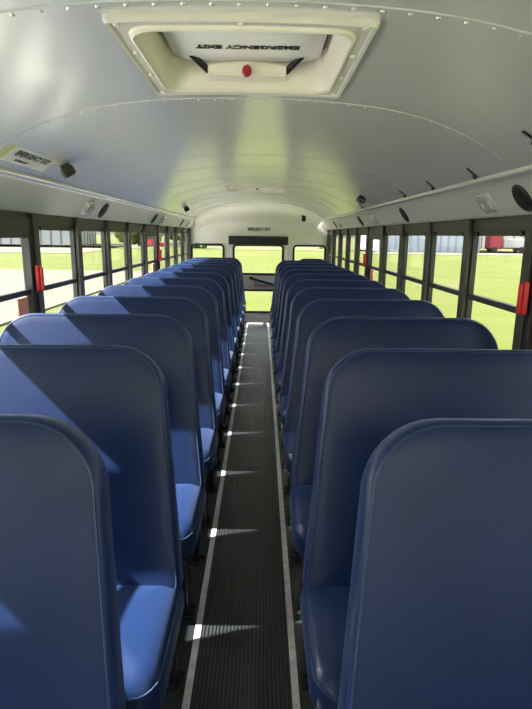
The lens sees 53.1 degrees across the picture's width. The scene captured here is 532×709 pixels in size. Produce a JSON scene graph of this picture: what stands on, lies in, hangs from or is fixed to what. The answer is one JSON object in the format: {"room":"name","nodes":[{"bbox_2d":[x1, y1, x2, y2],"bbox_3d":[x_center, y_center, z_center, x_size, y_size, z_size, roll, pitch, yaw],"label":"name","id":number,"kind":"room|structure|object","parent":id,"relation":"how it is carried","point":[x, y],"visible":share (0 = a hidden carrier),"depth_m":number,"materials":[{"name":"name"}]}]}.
{"room":"transit interior","nodes":[
{"label":"transit interior","id":0,"kind":"room"},
{"bbox_2d":[0,210,190,312],"bbox_3d":[-1.202,-0.173,3.416,0.265,1.890,11.960,1,13,-1],"label":"wall","id":1,"kind":"structure","parent":0,"point":[77,222],"depth_m":3.80,"materials":[{"name":"grey metal"}]},
{"bbox_2d":[0,216,44,316],"bbox_3d":[-1.252,-0.299,2.606,0.090,0.730,0.649,1,13,-1],"label":"window","id":2,"kind":"structure","parent":1,"relation":"in","point":[10,227],"depth_m":2.82,"materials":[{"name":"grey metal"}]},
{"bbox_2d":[0,167,77,213],"bbox_3d":[-1.145,-0.675,2.094,0.219,0.177,1.797,1,13,-1],"label":"panel","id":3,"kind":"object","parent":1,"relation":"attached to","point":[16,194],"visible":0.73,"depth_m":2.59,"materials":[{"name":"white metal"}]},
{"bbox_2d":[38,224,78,297],"bbox_3d":[-1.278,-0.446,3.282,0.048,0.720,0.632,1,13,-1],"label":"window","id":4,"kind":"structure","parent":1,"relation":"in","point":[49,227],"depth_m":3.46,"materials":[{"name":"grey metal"}]},
{"bbox_2d":[81,226,107,287],"bbox_3d":[-1.284,-0.599,3.965,0.048,0.720,0.632,1,13,-1],"label":"window","id":5,"kind":"structure","parent":1,"relation":"in","point":[103,273],"depth_m":4.20,"materials":[{"name":"grey metal"}]},
{"bbox_2d":[45,187,146,221],"bbox_3d":[-1.159,-1.070,3.850,0.219,0.177,1.797,1,13,-1],"label":"panel","id":6,"kind":"object","parent":1,"relation":"attached to","point":[68,203],"visible":0.72,"depth_m":3.48,"materials":[{"name":"white"}]},
{"bbox_2d":[81,201,95,214],"bbox_3d":[-1.189,-0.978,3.563,0.063,0.084,0.144,1,13,-1],"label":"dome light","id":7,"kind":"object","parent":6,"relation":"attached to","point":[89,207],"visible":1,"depth_m":3.52,"materials":[{"name":"white plastic"}]},
{"bbox_2d":[98,203,108,217],"bbox_3d":[-1.193,-1.056,3.904,0.078,0.107,0.128,1,13,3],"label":"speaker","id":8,"kind":"object","parent":6,"relation":"attached to","point":[103,210],"visible":1,"depth_m":3.88},
{"bbox_2d":[99,205,107,216],"bbox_3d":[-1.190,-1.053,3.905,0.008,0.113,0.113,35,10,-8],"label":"grille","id":9,"kind":"object","parent":8,"relation":"attached to","point":[105,207],"depth_m":3.88,"materials":[{"name":"plastic"}]},
{"bbox_2d":[110,227,128,281],"bbox_3d":[-1.289,-0.753,4.648,0.048,0.720,0.632,1,13,-1],"label":"window","id":10,"kind":"structure","parent":1,"relation":"in","point":[124,230],"depth_m":4.89,"materials":[{"name":"grey metal"}]},
{"bbox_2d":[131,228,144,276],"bbox_3d":[-1.295,-0.906,5.331,0.048,0.720,0.632,1,13,-1],"label":"window","id":11,"kind":"structure","parent":1,"relation":"in","point":[141,231],"depth_m":5.58,"materials":[{"name":"grey metal"}]},
{"bbox_2d":[126,205,177,225],"bbox_3d":[-1.173,-1.464,5.606,0.219,0.177,1.797,1,13,-1],"label":"panel","id":12,"kind":"object","parent":1,"relation":"attached to","point":[141,215],"visible":0.7,"depth_m":5.33,"materials":[{"name":"white"}]},
{"bbox_2d":[147,227,161,271],"bbox_3d":[-1.279,-1.066,6.021,0.090,0.730,0.649,1,13,-1],"label":"window","id":13,"kind":"structure","parent":1,"relation":"in","point":[151,231],"depth_m":6.24,"materials":[{"name":"grey metal"}]},
{"bbox_2d":[159,230,166,267],"bbox_3d":[-1.306,-1.213,6.697,0.048,0.720,0.632,1,13,-1],"label":"window","id":14,"kind":"structure","parent":1,"relation":"in","point":[160,231],"depth_m":6.94,"materials":[{"name":"grey metal"}]},
{"bbox_2d":[169,230,175,263],"bbox_3d":[-1.311,-1.366,7.380,0.048,0.720,0.632,1,13,-1],"label":"window","id":15,"kind":"structure","parent":1,"relation":"in","point":[173,256],"depth_m":7.63,"materials":[{"name":"grey metal"}]},
{"bbox_2d":[162,213,194,227],"bbox_3d":[-1.188,-1.859,7.362,0.219,0.177,1.797,1,13,-1],"label":"panel","id":16,"kind":"object","parent":1,"relation":"attached to","point":[173,220],"visible":0.69,"depth_m":7.17,"materials":[{"name":"white"}]},
{"bbox_2d":[177,231,182,261],"bbox_3d":[-1.317,-1.520,8.063,0.048,0.720,0.632,1,13,-1],"label":"window","id":17,"kind":"structure","parent":1,"relation":"in","point":[180,232],"depth_m":8.32,"materials":[{"name":"grey metal"}]},
{"bbox_2d":[184,231,188,259],"bbox_3d":[-1.323,-1.673,8.746,0.048,0.720,0.632,1,13,-1],"label":"window","id":18,"kind":"structure","parent":1,"relation":"in","point":[186,232],"depth_m":9.00,"materials":[{"name":"grey metal"}]},
{"bbox_2d":[183,218,195,227],"bbox_3d":[-1.198,-2.149,8.654,0.219,0.177,0.845,1,13,-1],"label":"panel","id":19,"kind":"object","parent":1,"relation":"attached to","point":[192,221],"visible":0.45,"depth_m":8.68,"materials":[{"name":"white metal"}]},
{"bbox_2d":[159,321,313,708],"bbox_3d":[-0.096,0.740,3.630,2.400,0.043,11.960,1,13,-1],"label":"floor","id":20,"kind":"structure","parent":0,"point":[243,662],"depth_m":2.39,"materials":[{"name":"rubber"}]},
{"bbox_2d":[0,414,125,708],"bbox_3d":[-0.759,0.738,0.918,1.008,1.139,0.690,1,13,-1],"label":"seat","id":21,"kind":"object","parent":20,"relation":"on","point":[60,637],"visible":1,"depth_m":1.03,"materials":[{"name":"blue leather"}]},
{"bbox_2d":[0,344,184,708],"bbox_3d":[-0.765,0.584,1.601,1.008,1.139,0.690,1,13,-1],"label":"seat","id":22,"kind":"object","parent":20,"relation":"on","point":[116,396],"visible":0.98,"depth_m":1.70,"materials":[{"name":"blue leather"}]},
{"bbox_2d":[117,585,183,708],"bbox_3d":[-0.746,0.808,1.526,0.967,0.138,0.445,1,13,-1],"label":"cushion","id":23,"kind":"object","parent":22,"relation":"on","point":[150,616],"depth_m":1.46,"materials":[{"name":"blue leather"}]},
{"bbox_2d":[0,313,206,617],"bbox_3d":[-0.771,0.431,2.284,1.008,1.139,0.690,1,13,-1],"label":"seat","id":24,"kind":"object","parent":20,"relation":"on","point":[164,339],"visible":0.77,"depth_m":2.40,"materials":[{"name":"blue leather"}]},
{"bbox_2d":[175,484,205,557],"bbox_3d":[-0.752,0.655,2.209,0.967,0.138,0.445,1,13,-1],"label":"cushion","id":25,"kind":"object","parent":24,"relation":"on","point":[191,498],"depth_m":2.14,"materials":[{"name":"blue leather"}]},
{"bbox_2d":[58,296,218,524],"bbox_3d":[-0.776,0.277,2.967,1.008,1.139,0.690,1,13,-1],"label":"seat","id":26,"kind":"object","parent":20,"relation":"on","point":[189,313],"visible":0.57,"depth_m":3.08,"materials":[{"name":"blue leather"}]},
{"bbox_2d":[201,428,218,474],"bbox_3d":[-0.757,0.501,2.892,0.967,0.138,0.445,1,13,-1],"label":"cushion","id":27,"kind":"object","parent":26,"relation":"on","point":[210,440],"depth_m":2.83,"materials":[{"name":"blue leather"}]},
{"bbox_2d":[97,285,226,467],"bbox_3d":[-0.782,0.124,3.650,1.008,1.139,0.690,1,13,-1],"label":"seat","id":28,"kind":"object","parent":20,"relation":"on","point":[202,296],"visible":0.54,"depth_m":3.77,"materials":[{"name":"blue leather"}]},
{"bbox_2d":[215,393,225,425],"bbox_3d":[-0.763,0.348,3.575,0.967,0.138,0.445,1,13,-1],"label":"cushion","id":29,"kind":"object","parent":28,"relation":"on","point":[220,398],"depth_m":3.52,"materials":[{"name":"blue leather"}]},
{"bbox_2d":[123,277,231,429],"bbox_3d":[-0.787,-0.029,4.333,1.008,1.139,0.690,1,13,-1],"label":"seat","id":30,"kind":"object","parent":20,"relation":"on","point":[212,286],"visible":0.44,"depth_m":4.46,"materials":[{"name":"blue leather"}]},
{"bbox_2d":[224,368,231,392],"bbox_3d":[-0.769,0.195,4.258,0.967,0.138,0.445,1,13,-1],"label":"cushion","id":31,"kind":"object","parent":30,"relation":"on","point":[227,371],"depth_m":4.22,"materials":[{"name":"blue leather"}]},
{"bbox_2d":[143,272,235,402],"bbox_3d":[-0.793,-0.183,5.016,1.008,1.139,0.690,1,13,-1],"label":"seat","id":32,"kind":"object","parent":20,"relation":"on","point":[218,278],"visible":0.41,"depth_m":5.14,"materials":[{"name":"blue leather"}]},
{"bbox_2d":[230,351,235,370],"bbox_3d":[-0.774,0.041,4.941,0.967,0.138,0.445,1,13,-1],"label":"cushion","id":33,"kind":"object","parent":32,"relation":"on","point":[232,353],"depth_m":4.90,"materials":[{"name":"blue leather"}]},
{"bbox_2d":[157,267,238,381],"bbox_3d":[-0.798,-0.336,5.699,1.008,1.139,0.690,1,13,-1],"label":"seat","id":34,"kind":"object","parent":20,"relation":"on","point":[224,273],"visible":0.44,"depth_m":5.82,"materials":[{"name":"blue leather"}]},
{"bbox_2d":[234,337,238,353],"bbox_3d":[-0.780,-0.112,5.623,0.967,0.138,0.445,1,13,-1],"label":"cushion","id":35,"kind":"object","parent":34,"relation":"on","point":[236,340],"depth_m":5.57,"materials":[{"name":"blue leather"}]},
{"bbox_2d":[169,264,240,365],"bbox_3d":[-0.804,-0.489,6.381,1.008,1.139,0.690,1,13,-1],"label":"seat","id":36,"kind":"object","parent":20,"relation":"on","point":[230,270],"visible":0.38,"depth_m":6.51,"materials":[{"name":"blue leather"}]},
{"bbox_2d":[178,261,242,352],"bbox_3d":[-0.809,-0.643,7.064,1.008,1.139,0.690,1,13,-1],"label":"seat","id":37,"kind":"object","parent":20,"relation":"on","point":[229,264],"visible":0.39,"depth_m":7.19,"materials":[{"name":"blue leather"}]},
{"bbox_2d":[182,323,247,708],"bbox_3d":[-0.275,0.747,3.497,0.025,0.005,11.700,1,13,-1],"label":"trim","id":38,"kind":"structure","parent":20,"relation":"on","point":[195,646],"depth_m":2.39,"materials":[{"name":"metal"}]},
{"bbox_2d":[186,259,244,341],"bbox_3d":[-0.815,-0.796,7.747,1.008,1.139,0.690,1,13,-1],"label":"seat","id":39,"kind":"object","parent":20,"relation":"on","point":[235,263],"visible":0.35,"depth_m":7.88,"materials":[{"name":"blue leather"}]},
{"bbox_2d":[192,257,245,333],"bbox_3d":[-0.821,-0.950,8.430,1.008,1.139,0.690,1,13,-1],"label":"seat","id":40,"kind":"object","parent":20,"relation":"on","point":[234,259],"visible":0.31,"depth_m":8.56,"materials":[{"name":"blue leather"}]},
{"bbox_2d":[268,324,300,708],"bbox_3d":[0.085,0.750,3.500,0.025,0.005,11.700,1,13,-1],"label":"trim","id":41,"kind":"structure","parent":20,"relation":"on","point":[290,625],"depth_m":2.39,"materials":[{"name":"metal"}]},
{"bbox_2d":[270,260,329,342],"bbox_3d":[0.568,-0.781,7.762,1.008,1.139,0.690,1,13,-1],"label":"seat","id":42,"kind":"object","parent":20,"relation":"on","point":[284,261],"visible":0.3,"depth_m":7.89,"materials":[{"name":"blue plastic"}]},
{"bbox_2d":[271,263,336,352],"bbox_3d":[0.574,-0.628,7.079,1.008,1.139,0.690,1,13,-1],"label":"seat","id":43,"kind":"object","parent":20,"relation":"on","point":[284,265],"visible":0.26,"depth_m":7.21,"materials":[{"name":"blue plastic"}]},
{"bbox_2d":[272,266,345,365],"bbox_3d":[0.579,-0.475,6.396,1.008,1.139,0.690,1,13,-1],"label":"seat","id":44,"kind":"object","parent":20,"relation":"on","point":[283,271],"visible":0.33,"depth_m":6.52,"materials":[{"name":"blue leather"}]},
{"bbox_2d":[301,258,324,260],"bbox_3d":[0.729,-0.933,8.447,0.676,1.139,0.690,1,13,-1],"label":"seat","id":45,"kind":"object","parent":20,"relation":"on","point":[305,258],"visible":0.06,"depth_m":8.58,"materials":[{"name":"blue leather"}]},
{"bbox_2d":[273,269,354,382],"bbox_3d":[0.585,-0.321,5.713,1.008,1.139,0.690,1,13,-1],"label":"seat","id":46,"kind":"object","parent":20,"relation":"on","point":[289,273],"visible":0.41,"depth_m":5.84,"materials":[{"name":"blue leather"}]},
{"bbox_2d":[273,338,276,352],"bbox_3d":[0.563,-0.098,5.638,0.967,0.138,0.445,1,13,-1],"label":"cushion","id":47,"kind":"object","parent":46,"relation":"on","point":[274,339],"depth_m":5.63,"materials":[{"name":"blue leather"}]},
{"bbox_2d":[275,274,368,402],"bbox_3d":[0.591,-0.168,5.030,1.008,1.139,0.690,1,13,-1],"label":"seat","id":48,"kind":"object","parent":20,"relation":"on","point":[294,278],"visible":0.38,"depth_m":5.15,"materials":[{"name":"blue leather"}]},
{"bbox_2d":[275,352,278,369],"bbox_3d":[0.569,0.056,4.955,0.967,0.138,0.445,1,13,-1],"label":"cushion","id":49,"kind":"object","parent":48,"relation":"on","point":[276,353],"depth_m":4.89,"materials":[{"name":"blue leather"}]},
{"bbox_2d":[277,279,385,430],"bbox_3d":[0.596,-0.015,4.347,1.008,1.139,0.690,1,13,-1],"label":"seat","id":50,"kind":"object","parent":20,"relation":"on","point":[295,288],"visible":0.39,"depth_m":4.47,"materials":[{"name":"blue leather"}]},
{"bbox_2d":[277,369,282,391],"bbox_3d":[0.574,0.209,4.272,0.967,0.138,0.445,1,13,-1],"label":"cushion","id":51,"kind":"object","parent":50,"relation":"on","point":[279,371],"depth_m":4.24,"materials":[{"name":"blue plastic"}]},
{"bbox_2d":[279,287,409,468],"bbox_3d":[0.602,0.139,3.664,1.008,1.139,0.690,1,13,-1],"label":"seat","id":52,"kind":"object","parent":20,"relation":"on","point":[306,296],"visible":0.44,"depth_m":3.79,"materials":[{"name":"blue leather"}]},
{"bbox_2d":[279,393,287,423],"bbox_3d":[0.580,0.362,3.589,0.967,0.138,0.445,1,13,-1],"label":"cushion","id":53,"kind":"object","parent":52,"relation":"on","point":[283,397],"depth_m":3.56,"materials":[{"name":"blue plastic"}]},
{"bbox_2d":[283,299,444,524],"bbox_3d":[0.607,0.292,2.981,1.008,1.139,0.690,1,13,-1],"label":"seat","id":54,"kind":"object","parent":20,"relation":"on","point":[316,312],"visible":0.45,"depth_m":3.10,"materials":[{"name":"blue leather"}]},
{"bbox_2d":[283,429,296,471],"bbox_3d":[0.585,0.516,2.906,0.967,0.138,0.445,1,13,-1],"label":"cushion","id":55,"kind":"object","parent":54,"relation":"on","point":[289,435],"depth_m":2.85,"materials":[{"name":"blue leather"}]},
{"bbox_2d":[289,317,497,617],"bbox_3d":[0.613,0.446,2.298,1.008,1.139,0.690,1,13,-1],"label":"seat","id":56,"kind":"object","parent":20,"relation":"on","point":[335,338],"visible":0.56,"depth_m":2.41,"materials":[{"name":"blue leather"}]},
{"bbox_2d":[289,485,311,556],"bbox_3d":[0.591,0.669,2.223,0.967,0.138,0.445,1,13,-1],"label":"cushion","id":57,"kind":"object","parent":56,"relation":"on","point":[299,495],"depth_m":2.16,"materials":[{"name":"blue leather"}]},
{"bbox_2d":[300,348,531,708],"bbox_3d":[0.618,0.599,1.615,1.008,1.139,0.690,1,13,-1],"label":"seat","id":58,"kind":"object","parent":20,"relation":"on","point":[369,394],"visible":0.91,"depth_m":1.72,"materials":[{"name":"blue leather"}]},
{"bbox_2d":[300,587,349,708],"bbox_3d":[0.597,0.822,1.540,0.967,0.138,0.445,1,13,-1],"label":"cushion","id":59,"kind":"object","parent":58,"relation":"on","point":[323,610],"depth_m":1.47,"materials":[{"name":"blue leather"}]},
{"bbox_2d":[337,418,531,708],"bbox_3d":[0.624,0.752,0.932,1.008,1.139,0.690,1,13,-1],"label":"seat","id":60,"kind":"object","parent":20,"relation":"on","point":[439,612],"visible":1,"depth_m":1.03,"materials":[{"name":"blue leather"}]},
{"bbox_2d":[190,221,326,321],"bbox_3d":[-0.131,-1.554,9.256,2.400,2.015,0.056,1,13,-1],"label":"wall","id":61,"kind":"structure","parent":0,"point":[297,234],"depth_m":9.12,"materials":[{"name":"white paint"}]},
{"bbox_2d":[191,243,224,258],"bbox_3d":[-1.007,-1.667,9.204,0.579,0.499,0.034,1,13,-1],"label":"window","id":62,"kind":"structure","parent":61,"relation":"in","point":[209,244],"depth_m":9.14,"materials":[{"name":"black plastic"}]},
{"bbox_2d":[247,321,268,324],"bbox_3d":[-0.142,-0.548,9.285,0.380,0.005,0.320,1,13,-1],"label":"trim","id":63,"kind":"structure","parent":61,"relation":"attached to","point":[248,322],"depth_m":9.32,"materials":[{"name":"metal"}]},
{"bbox_2d":[228,236,287,244],"bbox_3d":[-0.130,-1.951,9.105,1.020,0.145,0.074,1,13,-1],"label":"pad","id":64,"kind":"object","parent":61,"relation":"attached to","point":[232,240],"visible":1,"depth_m":9.07,"materials":[{"name":"black plastic"}]},
{"bbox_2d":[231,245,285,319],"bbox_3d":[-0.139,-1.276,9.282,0.958,1.372,0.115,1,13,-1],"label":"door","id":65,"kind":"structure","parent":61,"relation":"in","point":[252,281],"depth_m":9.29,"materials":[{"name":"white paint"}]},
{"bbox_2d":[248,227,269,231],"bbox_3d":[-0.117,-2.131,9.103,0.391,0.082,0.001,1,13,-1],"label":"exit sign","id":66,"kind":"object","parent":61,"relation":"attached to","point":[268,229],"visible":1,"depth_m":9.10,"materials":[{"name":"black plastic"}]},
{"bbox_2d":[292,245,325,260],"bbox_3d":[0.748,-1.648,9.222,0.579,0.499,0.034,1,13,-1],"label":"window","id":67,"kind":"structure","parent":61,"relation":"in","point":[323,246],"depth_m":9.16,"materials":[{"name":"black plastic"}]},
{"bbox_2d":[0,0,531,228],"bbox_3d":[-0.073,-1.029,3.233,2.000,0.420,11.960,1,13,-1],"label":"ceiling","id":68,"kind":"structure","parent":0,"point":[441,89],"depth_m":1.91,"materials":[{"name":"white paint"}]},
{"bbox_2d":[0,145,55,171],"bbox_3d":[-0.975,-0.801,2.185,0.072,0.048,0.440,1,13,-1],"label":"warning sticker","id":69,"kind":"object","parent":68,"relation":"attached to","point":[14,154],"visible":1,"depth_m":2.16,"materials":[{"name":"white paper"}]},
{"bbox_2d":[60,163,75,178],"bbox_3d":[-0.940,-0.869,2.517,0.068,0.070,0.090,-6,14,-28],"label":"security camera","id":70,"kind":"object","parent":68,"relation":"attached to","point":[67,170],"visible":1,"depth_m":2.48,"materials":[{"name":"black plastic"}]},
{"bbox_2d":[102,12,379,97],"bbox_3d":[-0.056,-0.872,1.459,0.616,0.164,0.634,1,13,-1],"label":"roof hatch","id":71,"kind":"object","parent":68,"relation":"attached to","point":[176,53],"visible":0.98,"depth_m":1.48,"materials":[{"name":"grey plastic"}]},
{"bbox_2d":[226,185,287,192],"bbox_3d":[-0.089,-1.780,5.503,0.616,0.164,0.634,1,13,-1],"label":"roof hatch","id":72,"kind":"object","parent":68,"relation":"attached to","point":[233,188],"visible":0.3,"depth_m":5.64,"materials":[{"name":"grey plastic"}]},
{"bbox_2d":[356,195,365,203],"bbox_3d":[0.775,-1.264,4.338,0.068,0.070,0.090,7,14,27],"label":"security camera","id":73,"kind":"object","parent":68,"relation":"attached to","point":[360,199],"visible":0.93,"depth_m":4.31,"materials":[{"name":"black plastic"}]},
{"bbox_2d":[466,168,477,179],"bbox_3d":[0.873,-0.765,2.254,0.051,0.047,0.018,1,13,-1],"label":"clip","id":74,"kind":"object","parent":68,"relation":"attached to","point":[475,176],"visible":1,"depth_m":2.25,"materials":[{"name":"black plastic"}]},
{"bbox_2d":[522,130,531,144],"bbox_3d":[0.818,-0.670,1.650,0.053,0.044,0.018,1,13,-1],"label":"clip","id":75,"kind":"object","parent":68,"relation":"attached to","point":[523,131],"visible":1,"depth_m":1.64,"materials":[{"name":"black plastic"}]},
{"bbox_2d":[326,214,531,349],"bbox_3d":[1.033,-0.149,3.439,0.265,1.890,11.960,1,13,-1],"label":"window frames","id":76,"kind":"structure","parent":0,"point":[522,221],"depth_m":3.00,"materials":[{"name":"grey metal"}]},
{"bbox_2d":[322,221,333,229],"bbox_3d":[0.961,-2.126,8.677,0.219,0.177,0.845,1,13,-1],"label":"panel","id":77,"kind":"object","parent":76,"relation":"attached to","point":[326,224],"visible":0.51,"depth_m":8.64,"materials":[{"name":"white"}]},
{"bbox_2d":[328,233,331,261],"bbox_3d":[1.073,-1.649,8.781,0.048,0.720,0.632,1,13,-1],"label":"window","id":78,"kind":"structure","parent":76,"relation":"in","point":[329,234],"depth_m":9.04,"materials":[{"name":"grey metal"}]},
{"bbox_2d":[333,233,338,263],"bbox_3d":[1.079,-1.496,8.098,0.048,0.720,0.632,1,13,-1],"label":"window","id":79,"kind":"structure","parent":76,"relation":"in","point":[335,234],"depth_m":8.35,"materials":[{"name":"grey metal"}]},
{"bbox_2d":[322,215,351,229],"bbox_3d":[0.972,-1.835,7.385,0.219,0.177,1.797,1,13,-1],"label":"panel","id":80,"kind":"object","parent":76,"relation":"attached to","point":[345,224],"visible":0.68,"depth_m":7.15,"materials":[{"name":"white"}]},
{"bbox_2d":[340,233,345,266],"bbox_3d":[1.084,-1.343,7.415,0.048,0.720,0.632,1,13,-1],"label":"window","id":81,"kind":"structure","parent":76,"relation":"in","point":[341,234],"depth_m":7.67,"materials":[{"name":"grey metal"}]},
{"bbox_2d":[347,232,354,269],"bbox_3d":[1.090,-1.189,6.732,0.048,0.720,0.632,1,13,-1],"label":"window","id":82,"kind":"structure","parent":76,"relation":"in","point":[349,261],"depth_m":6.99,"materials":[{"name":"grey metal"}]},
{"bbox_2d":[356,232,365,273],"bbox_3d":[1.095,-1.036,6.049,0.048,0.720,0.632,1,13,-1],"label":"window","id":83,"kind":"structure","parent":76,"relation":"in","point":[359,233],"depth_m":6.30,"materials":[{"name":"grey metal"}]},
{"bbox_2d":[337,208,386,227],"bbox_3d":[0.986,-1.441,5.629,0.219,0.177,1.797,1,13,-1],"label":"panel","id":84,"kind":"object","parent":76,"relation":"attached to","point":[365,216],"visible":0.73,"depth_m":5.46,"materials":[{"name":"white"}]},
{"bbox_2d":[370,214,378,223],"bbox_3d":[1.023,-1.272,5.001,0.063,0.084,0.144,1,13,-1],"label":"dome light","id":85,"kind":"object","parent":84,"relation":"attached to","point":[373,218],"visible":1,"depth_m":4.95,"materials":[{"name":"white plastic"}]},
{"bbox_2d":[363,229,380,279],"bbox_3d":[1.080,-0.889,5.373,0.090,0.730,0.649,1,13,-1],"label":"window","id":86,"kind":"structure","parent":76,"relation":"in","point":[374,234],"depth_m":5.59,"materials":[{"name":"grey metal"}]},
{"bbox_2d":[382,231,399,285],"bbox_3d":[1.107,-0.729,4.683,0.048,0.720,0.632,1,13,-1],"label":"window","id":87,"kind":"structure","parent":76,"relation":"in","point":[392,233],"depth_m":4.92,"materials":[{"name":"grey metal"}]},
{"bbox_2d":[365,192,457,224],"bbox_3d":[1.000,-1.047,3.873,0.219,0.177,1.797,1,13,-1],"label":"panel","id":88,"kind":"object","parent":76,"relation":"attached to","point":[435,208],"visible":0.72,"depth_m":3.56,"materials":[{"name":"white metal"}]},
{"bbox_2d":[399,208,408,221],"bbox_3d":[1.032,-1.043,3.977,0.078,0.107,0.128,0,13,-4],"label":"speaker","id":89,"kind":"object","parent":88,"relation":"attached to","point":[402,212],"visible":1,"depth_m":3.95},
{"bbox_2d":[400,209,407,220],"bbox_3d":[1.029,-1.040,3.977,0.008,0.113,0.113,-34,11,7],"label":"grille","id":90,"kind":"object","parent":89,"relation":"attached to","point":[402,212],"depth_m":3.95,"materials":[{"name":"plastic"}]},
{"bbox_2d":[401,231,425,292],"bbox_3d":[1.112,-0.576,4.000,0.048,0.720,0.632,1,13,-1],"label":"window","id":91,"kind":"structure","parent":76,"relation":"in","point":[407,234],"depth_m":4.24,"materials":[{"name":"grey metal"}]},
{"bbox_2d":[427,230,463,302],"bbox_3d":[1.118,-0.422,3.317,0.048,0.720,0.632,1,13,-1],"label":"window","id":92,"kind":"structure","parent":76,"relation":"in","point":[431,285],"depth_m":3.52,"materials":[{"name":"grey metal"}]},
{"bbox_2d":[427,164,531,219],"bbox_3d":[1.014,-0.652,2.117,0.219,0.177,1.797,1,13,-1],"label":"panel","id":93,"kind":"object","parent":76,"relation":"attached to","point":[463,203],"visible":0.72,"depth_m":2.41,"materials":[{"name":"white metal"}]},
{"bbox_2d":[476,193,498,212],"bbox_3d":[1.043,-0.714,2.513,0.063,0.084,0.144,1,13,-1],"label":"dome light","id":94,"kind":"object","parent":93,"relation":"attached to","point":[486,203],"visible":1,"depth_m":2.48,"materials":[{"name":"white"}]},
{"bbox_2d":[512,185,531,211],"bbox_3d":[1.047,-0.637,2.171,0.078,0.107,0.128,0,13,-4],"label":"speaker","id":95,"kind":"object","parent":93,"relation":"attached to","point":[521,196],"visible":1,"depth_m":2.16},
{"bbox_2d":[465,228,525,318],"bbox_3d":[1.123,-0.269,2.634,0.048,0.720,0.632,1,13,-1],"label":"window","id":96,"kind":"structure","parent":76,"relation":"in","point":[471,296],"depth_m":2.77,"materials":[{"name":"grey metal"}]},
{"bbox_2d":[516,268,531,349],"bbox_3d":[1.108,-0.123,1.958,0.090,0.730,0.649,1,13,-1],"label":"window","id":97,"kind":"structure","parent":76,"relation":"in","point":[524,298],"depth_m":2.23,"materials":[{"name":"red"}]},
{"label":"outside","id":98,"kind":"structure","parent":0,"visible":0},
{"bbox_2d":[0,234,522,349],"bbox_3d":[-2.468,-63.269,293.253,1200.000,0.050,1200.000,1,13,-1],"label":"ground","id":99,"kind":"structure","parent":98,"point":[496,277],"depth_m":39.09,"materials":[{"name":"green plant"}]},
{"bbox_2d":[0,244,122,253],"bbox_3d":[-86.752,-17.243,83.053,128.000,0.050,45.000,1,13,-1],"label":"gravel lot","id":100,"kind":"structure","parent":99,"relation":"on","point":[66,250],"depth_m":76.86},
{"bbox_2d":[0,269,151,325],"bbox_3d":[-43.569,2.165,-0.894,73.000,0.050,78.000,1,13,-1],"label":"gravel lot","id":101,"kind":"structure","parent":99,"relation":"on","point":[11,280],"depth_m":24.84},
{"bbox_2d":[0,235,522,252],"bbox_3d":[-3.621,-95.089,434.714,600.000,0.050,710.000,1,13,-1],"label":"field","id":102,"kind":"structure","parent":99,"relation":"on","point":[114,243],"depth_m":102.47,"materials":[{"name":"green plant"}]},
{"bbox_2d":[0,230,96,244],"bbox_3d":[-51.952,-27.948,113.218,27.000,8.500,17.000,1,13,-1],"label":"greenhouse","id":103,"kind":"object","parent":102,"relation":"on","point":[46,237],"visible":0.13,"depth_m":106.22,"materials":[{"name":"silver metal"}]},
{"bbox_2d":[112,232,123,242],"bbox_3d":[-36.279,-34.750,141.989,11.053,10.740,10.186,1,13,-1],"label":"tree","id":104,"kind":"object","parent":102,"relation":"on","point":[118,239],"visible":0.02,"depth_m":143.05,"materials":[{"name":"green plant"}]},
{"bbox_2d":[116,232,163,245],"bbox_3d":[-26.418,-26.798,109.214,10.814,10.273,9.982,1,13,-1],"label":"tree","id":105,"kind":"object","parent":102,"relation":"on","point":[135,236],"visible":0.06,"depth_m":109.06,"materials":[{"name":"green plant"}]},
{"bbox_2d":[147,239,163,246],"bbox_3d":[-21.398,-21.251,101.647,4.300,1.400,1.800,1,13,-1],"label":"car","id":106,"kind":"object","parent":102,"relation":"on","point":[149,241],"visible":0.57,"depth_m":100.83,"materials":[{"name":"red metal"}]},
{"bbox_2d":[163,233,179,243],"bbox_3d":[-22.661,-34.518,137.671,11.400,12.219,11.527,1,13,-1],"label":"tree","id":107,"kind":"object","parent":102,"relation":"on","point":[170,234],"visible":0.02,"depth_m":135.03,"materials":[{"name":"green plant"}]},
{"bbox_2d":[193,245,206,248],"bbox_3d":[-11.823,-19.859,93.795,3.581,2.443,3.535,1,13,-1],"label":"tree","id":108,"kind":"object","parent":102,"relation":"on","point":[194,246],"visible":0.25,"depth_m":92.76,"materials":[{"name":"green plant"}]},
{"bbox_2d":[360,235,480,252],"bbox_3d":[27.665,-24.297,99.313,18.000,9.500,21.000,1,13,-1],"label":"warehouse","id":109,"kind":"structure","parent":102,"relation":"on","point":[415,243],"depth_m":90.32,"materials":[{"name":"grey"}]},
{"bbox_2d":[480,236,524,247],"bbox_3d":[61.871,-29.914,133.178,43.000,6.500,17.000,1,13,-1],"label":"barn","id":110,"kind":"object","parent":102,"relation":"on","point":[482,243],"visible":0.03,"depth_m":125.49,"materials":[{"name":"grey"}]},
{"bbox_2d":[484,236,524,251],"bbox_3d":[44.611,-19.853,95.324,10.100,2.992,2.400,1,13,-1],"label":"truck","id":111,"kind":"object","parent":102,"relation":"on","point":[492,243],"visible":0.73,"depth_m":94.22,"materials":[{"name":"red metal"}]},
{"bbox_2d":[352,250,522,255],"bbox_3d":[67.203,-16.359,88.094,104.000,0.050,22.000,1,13,-1],"label":"gravel lot","id":112,"kind":"structure","parent":99,"relation":"on","point":[484,253],"depth_m":82.43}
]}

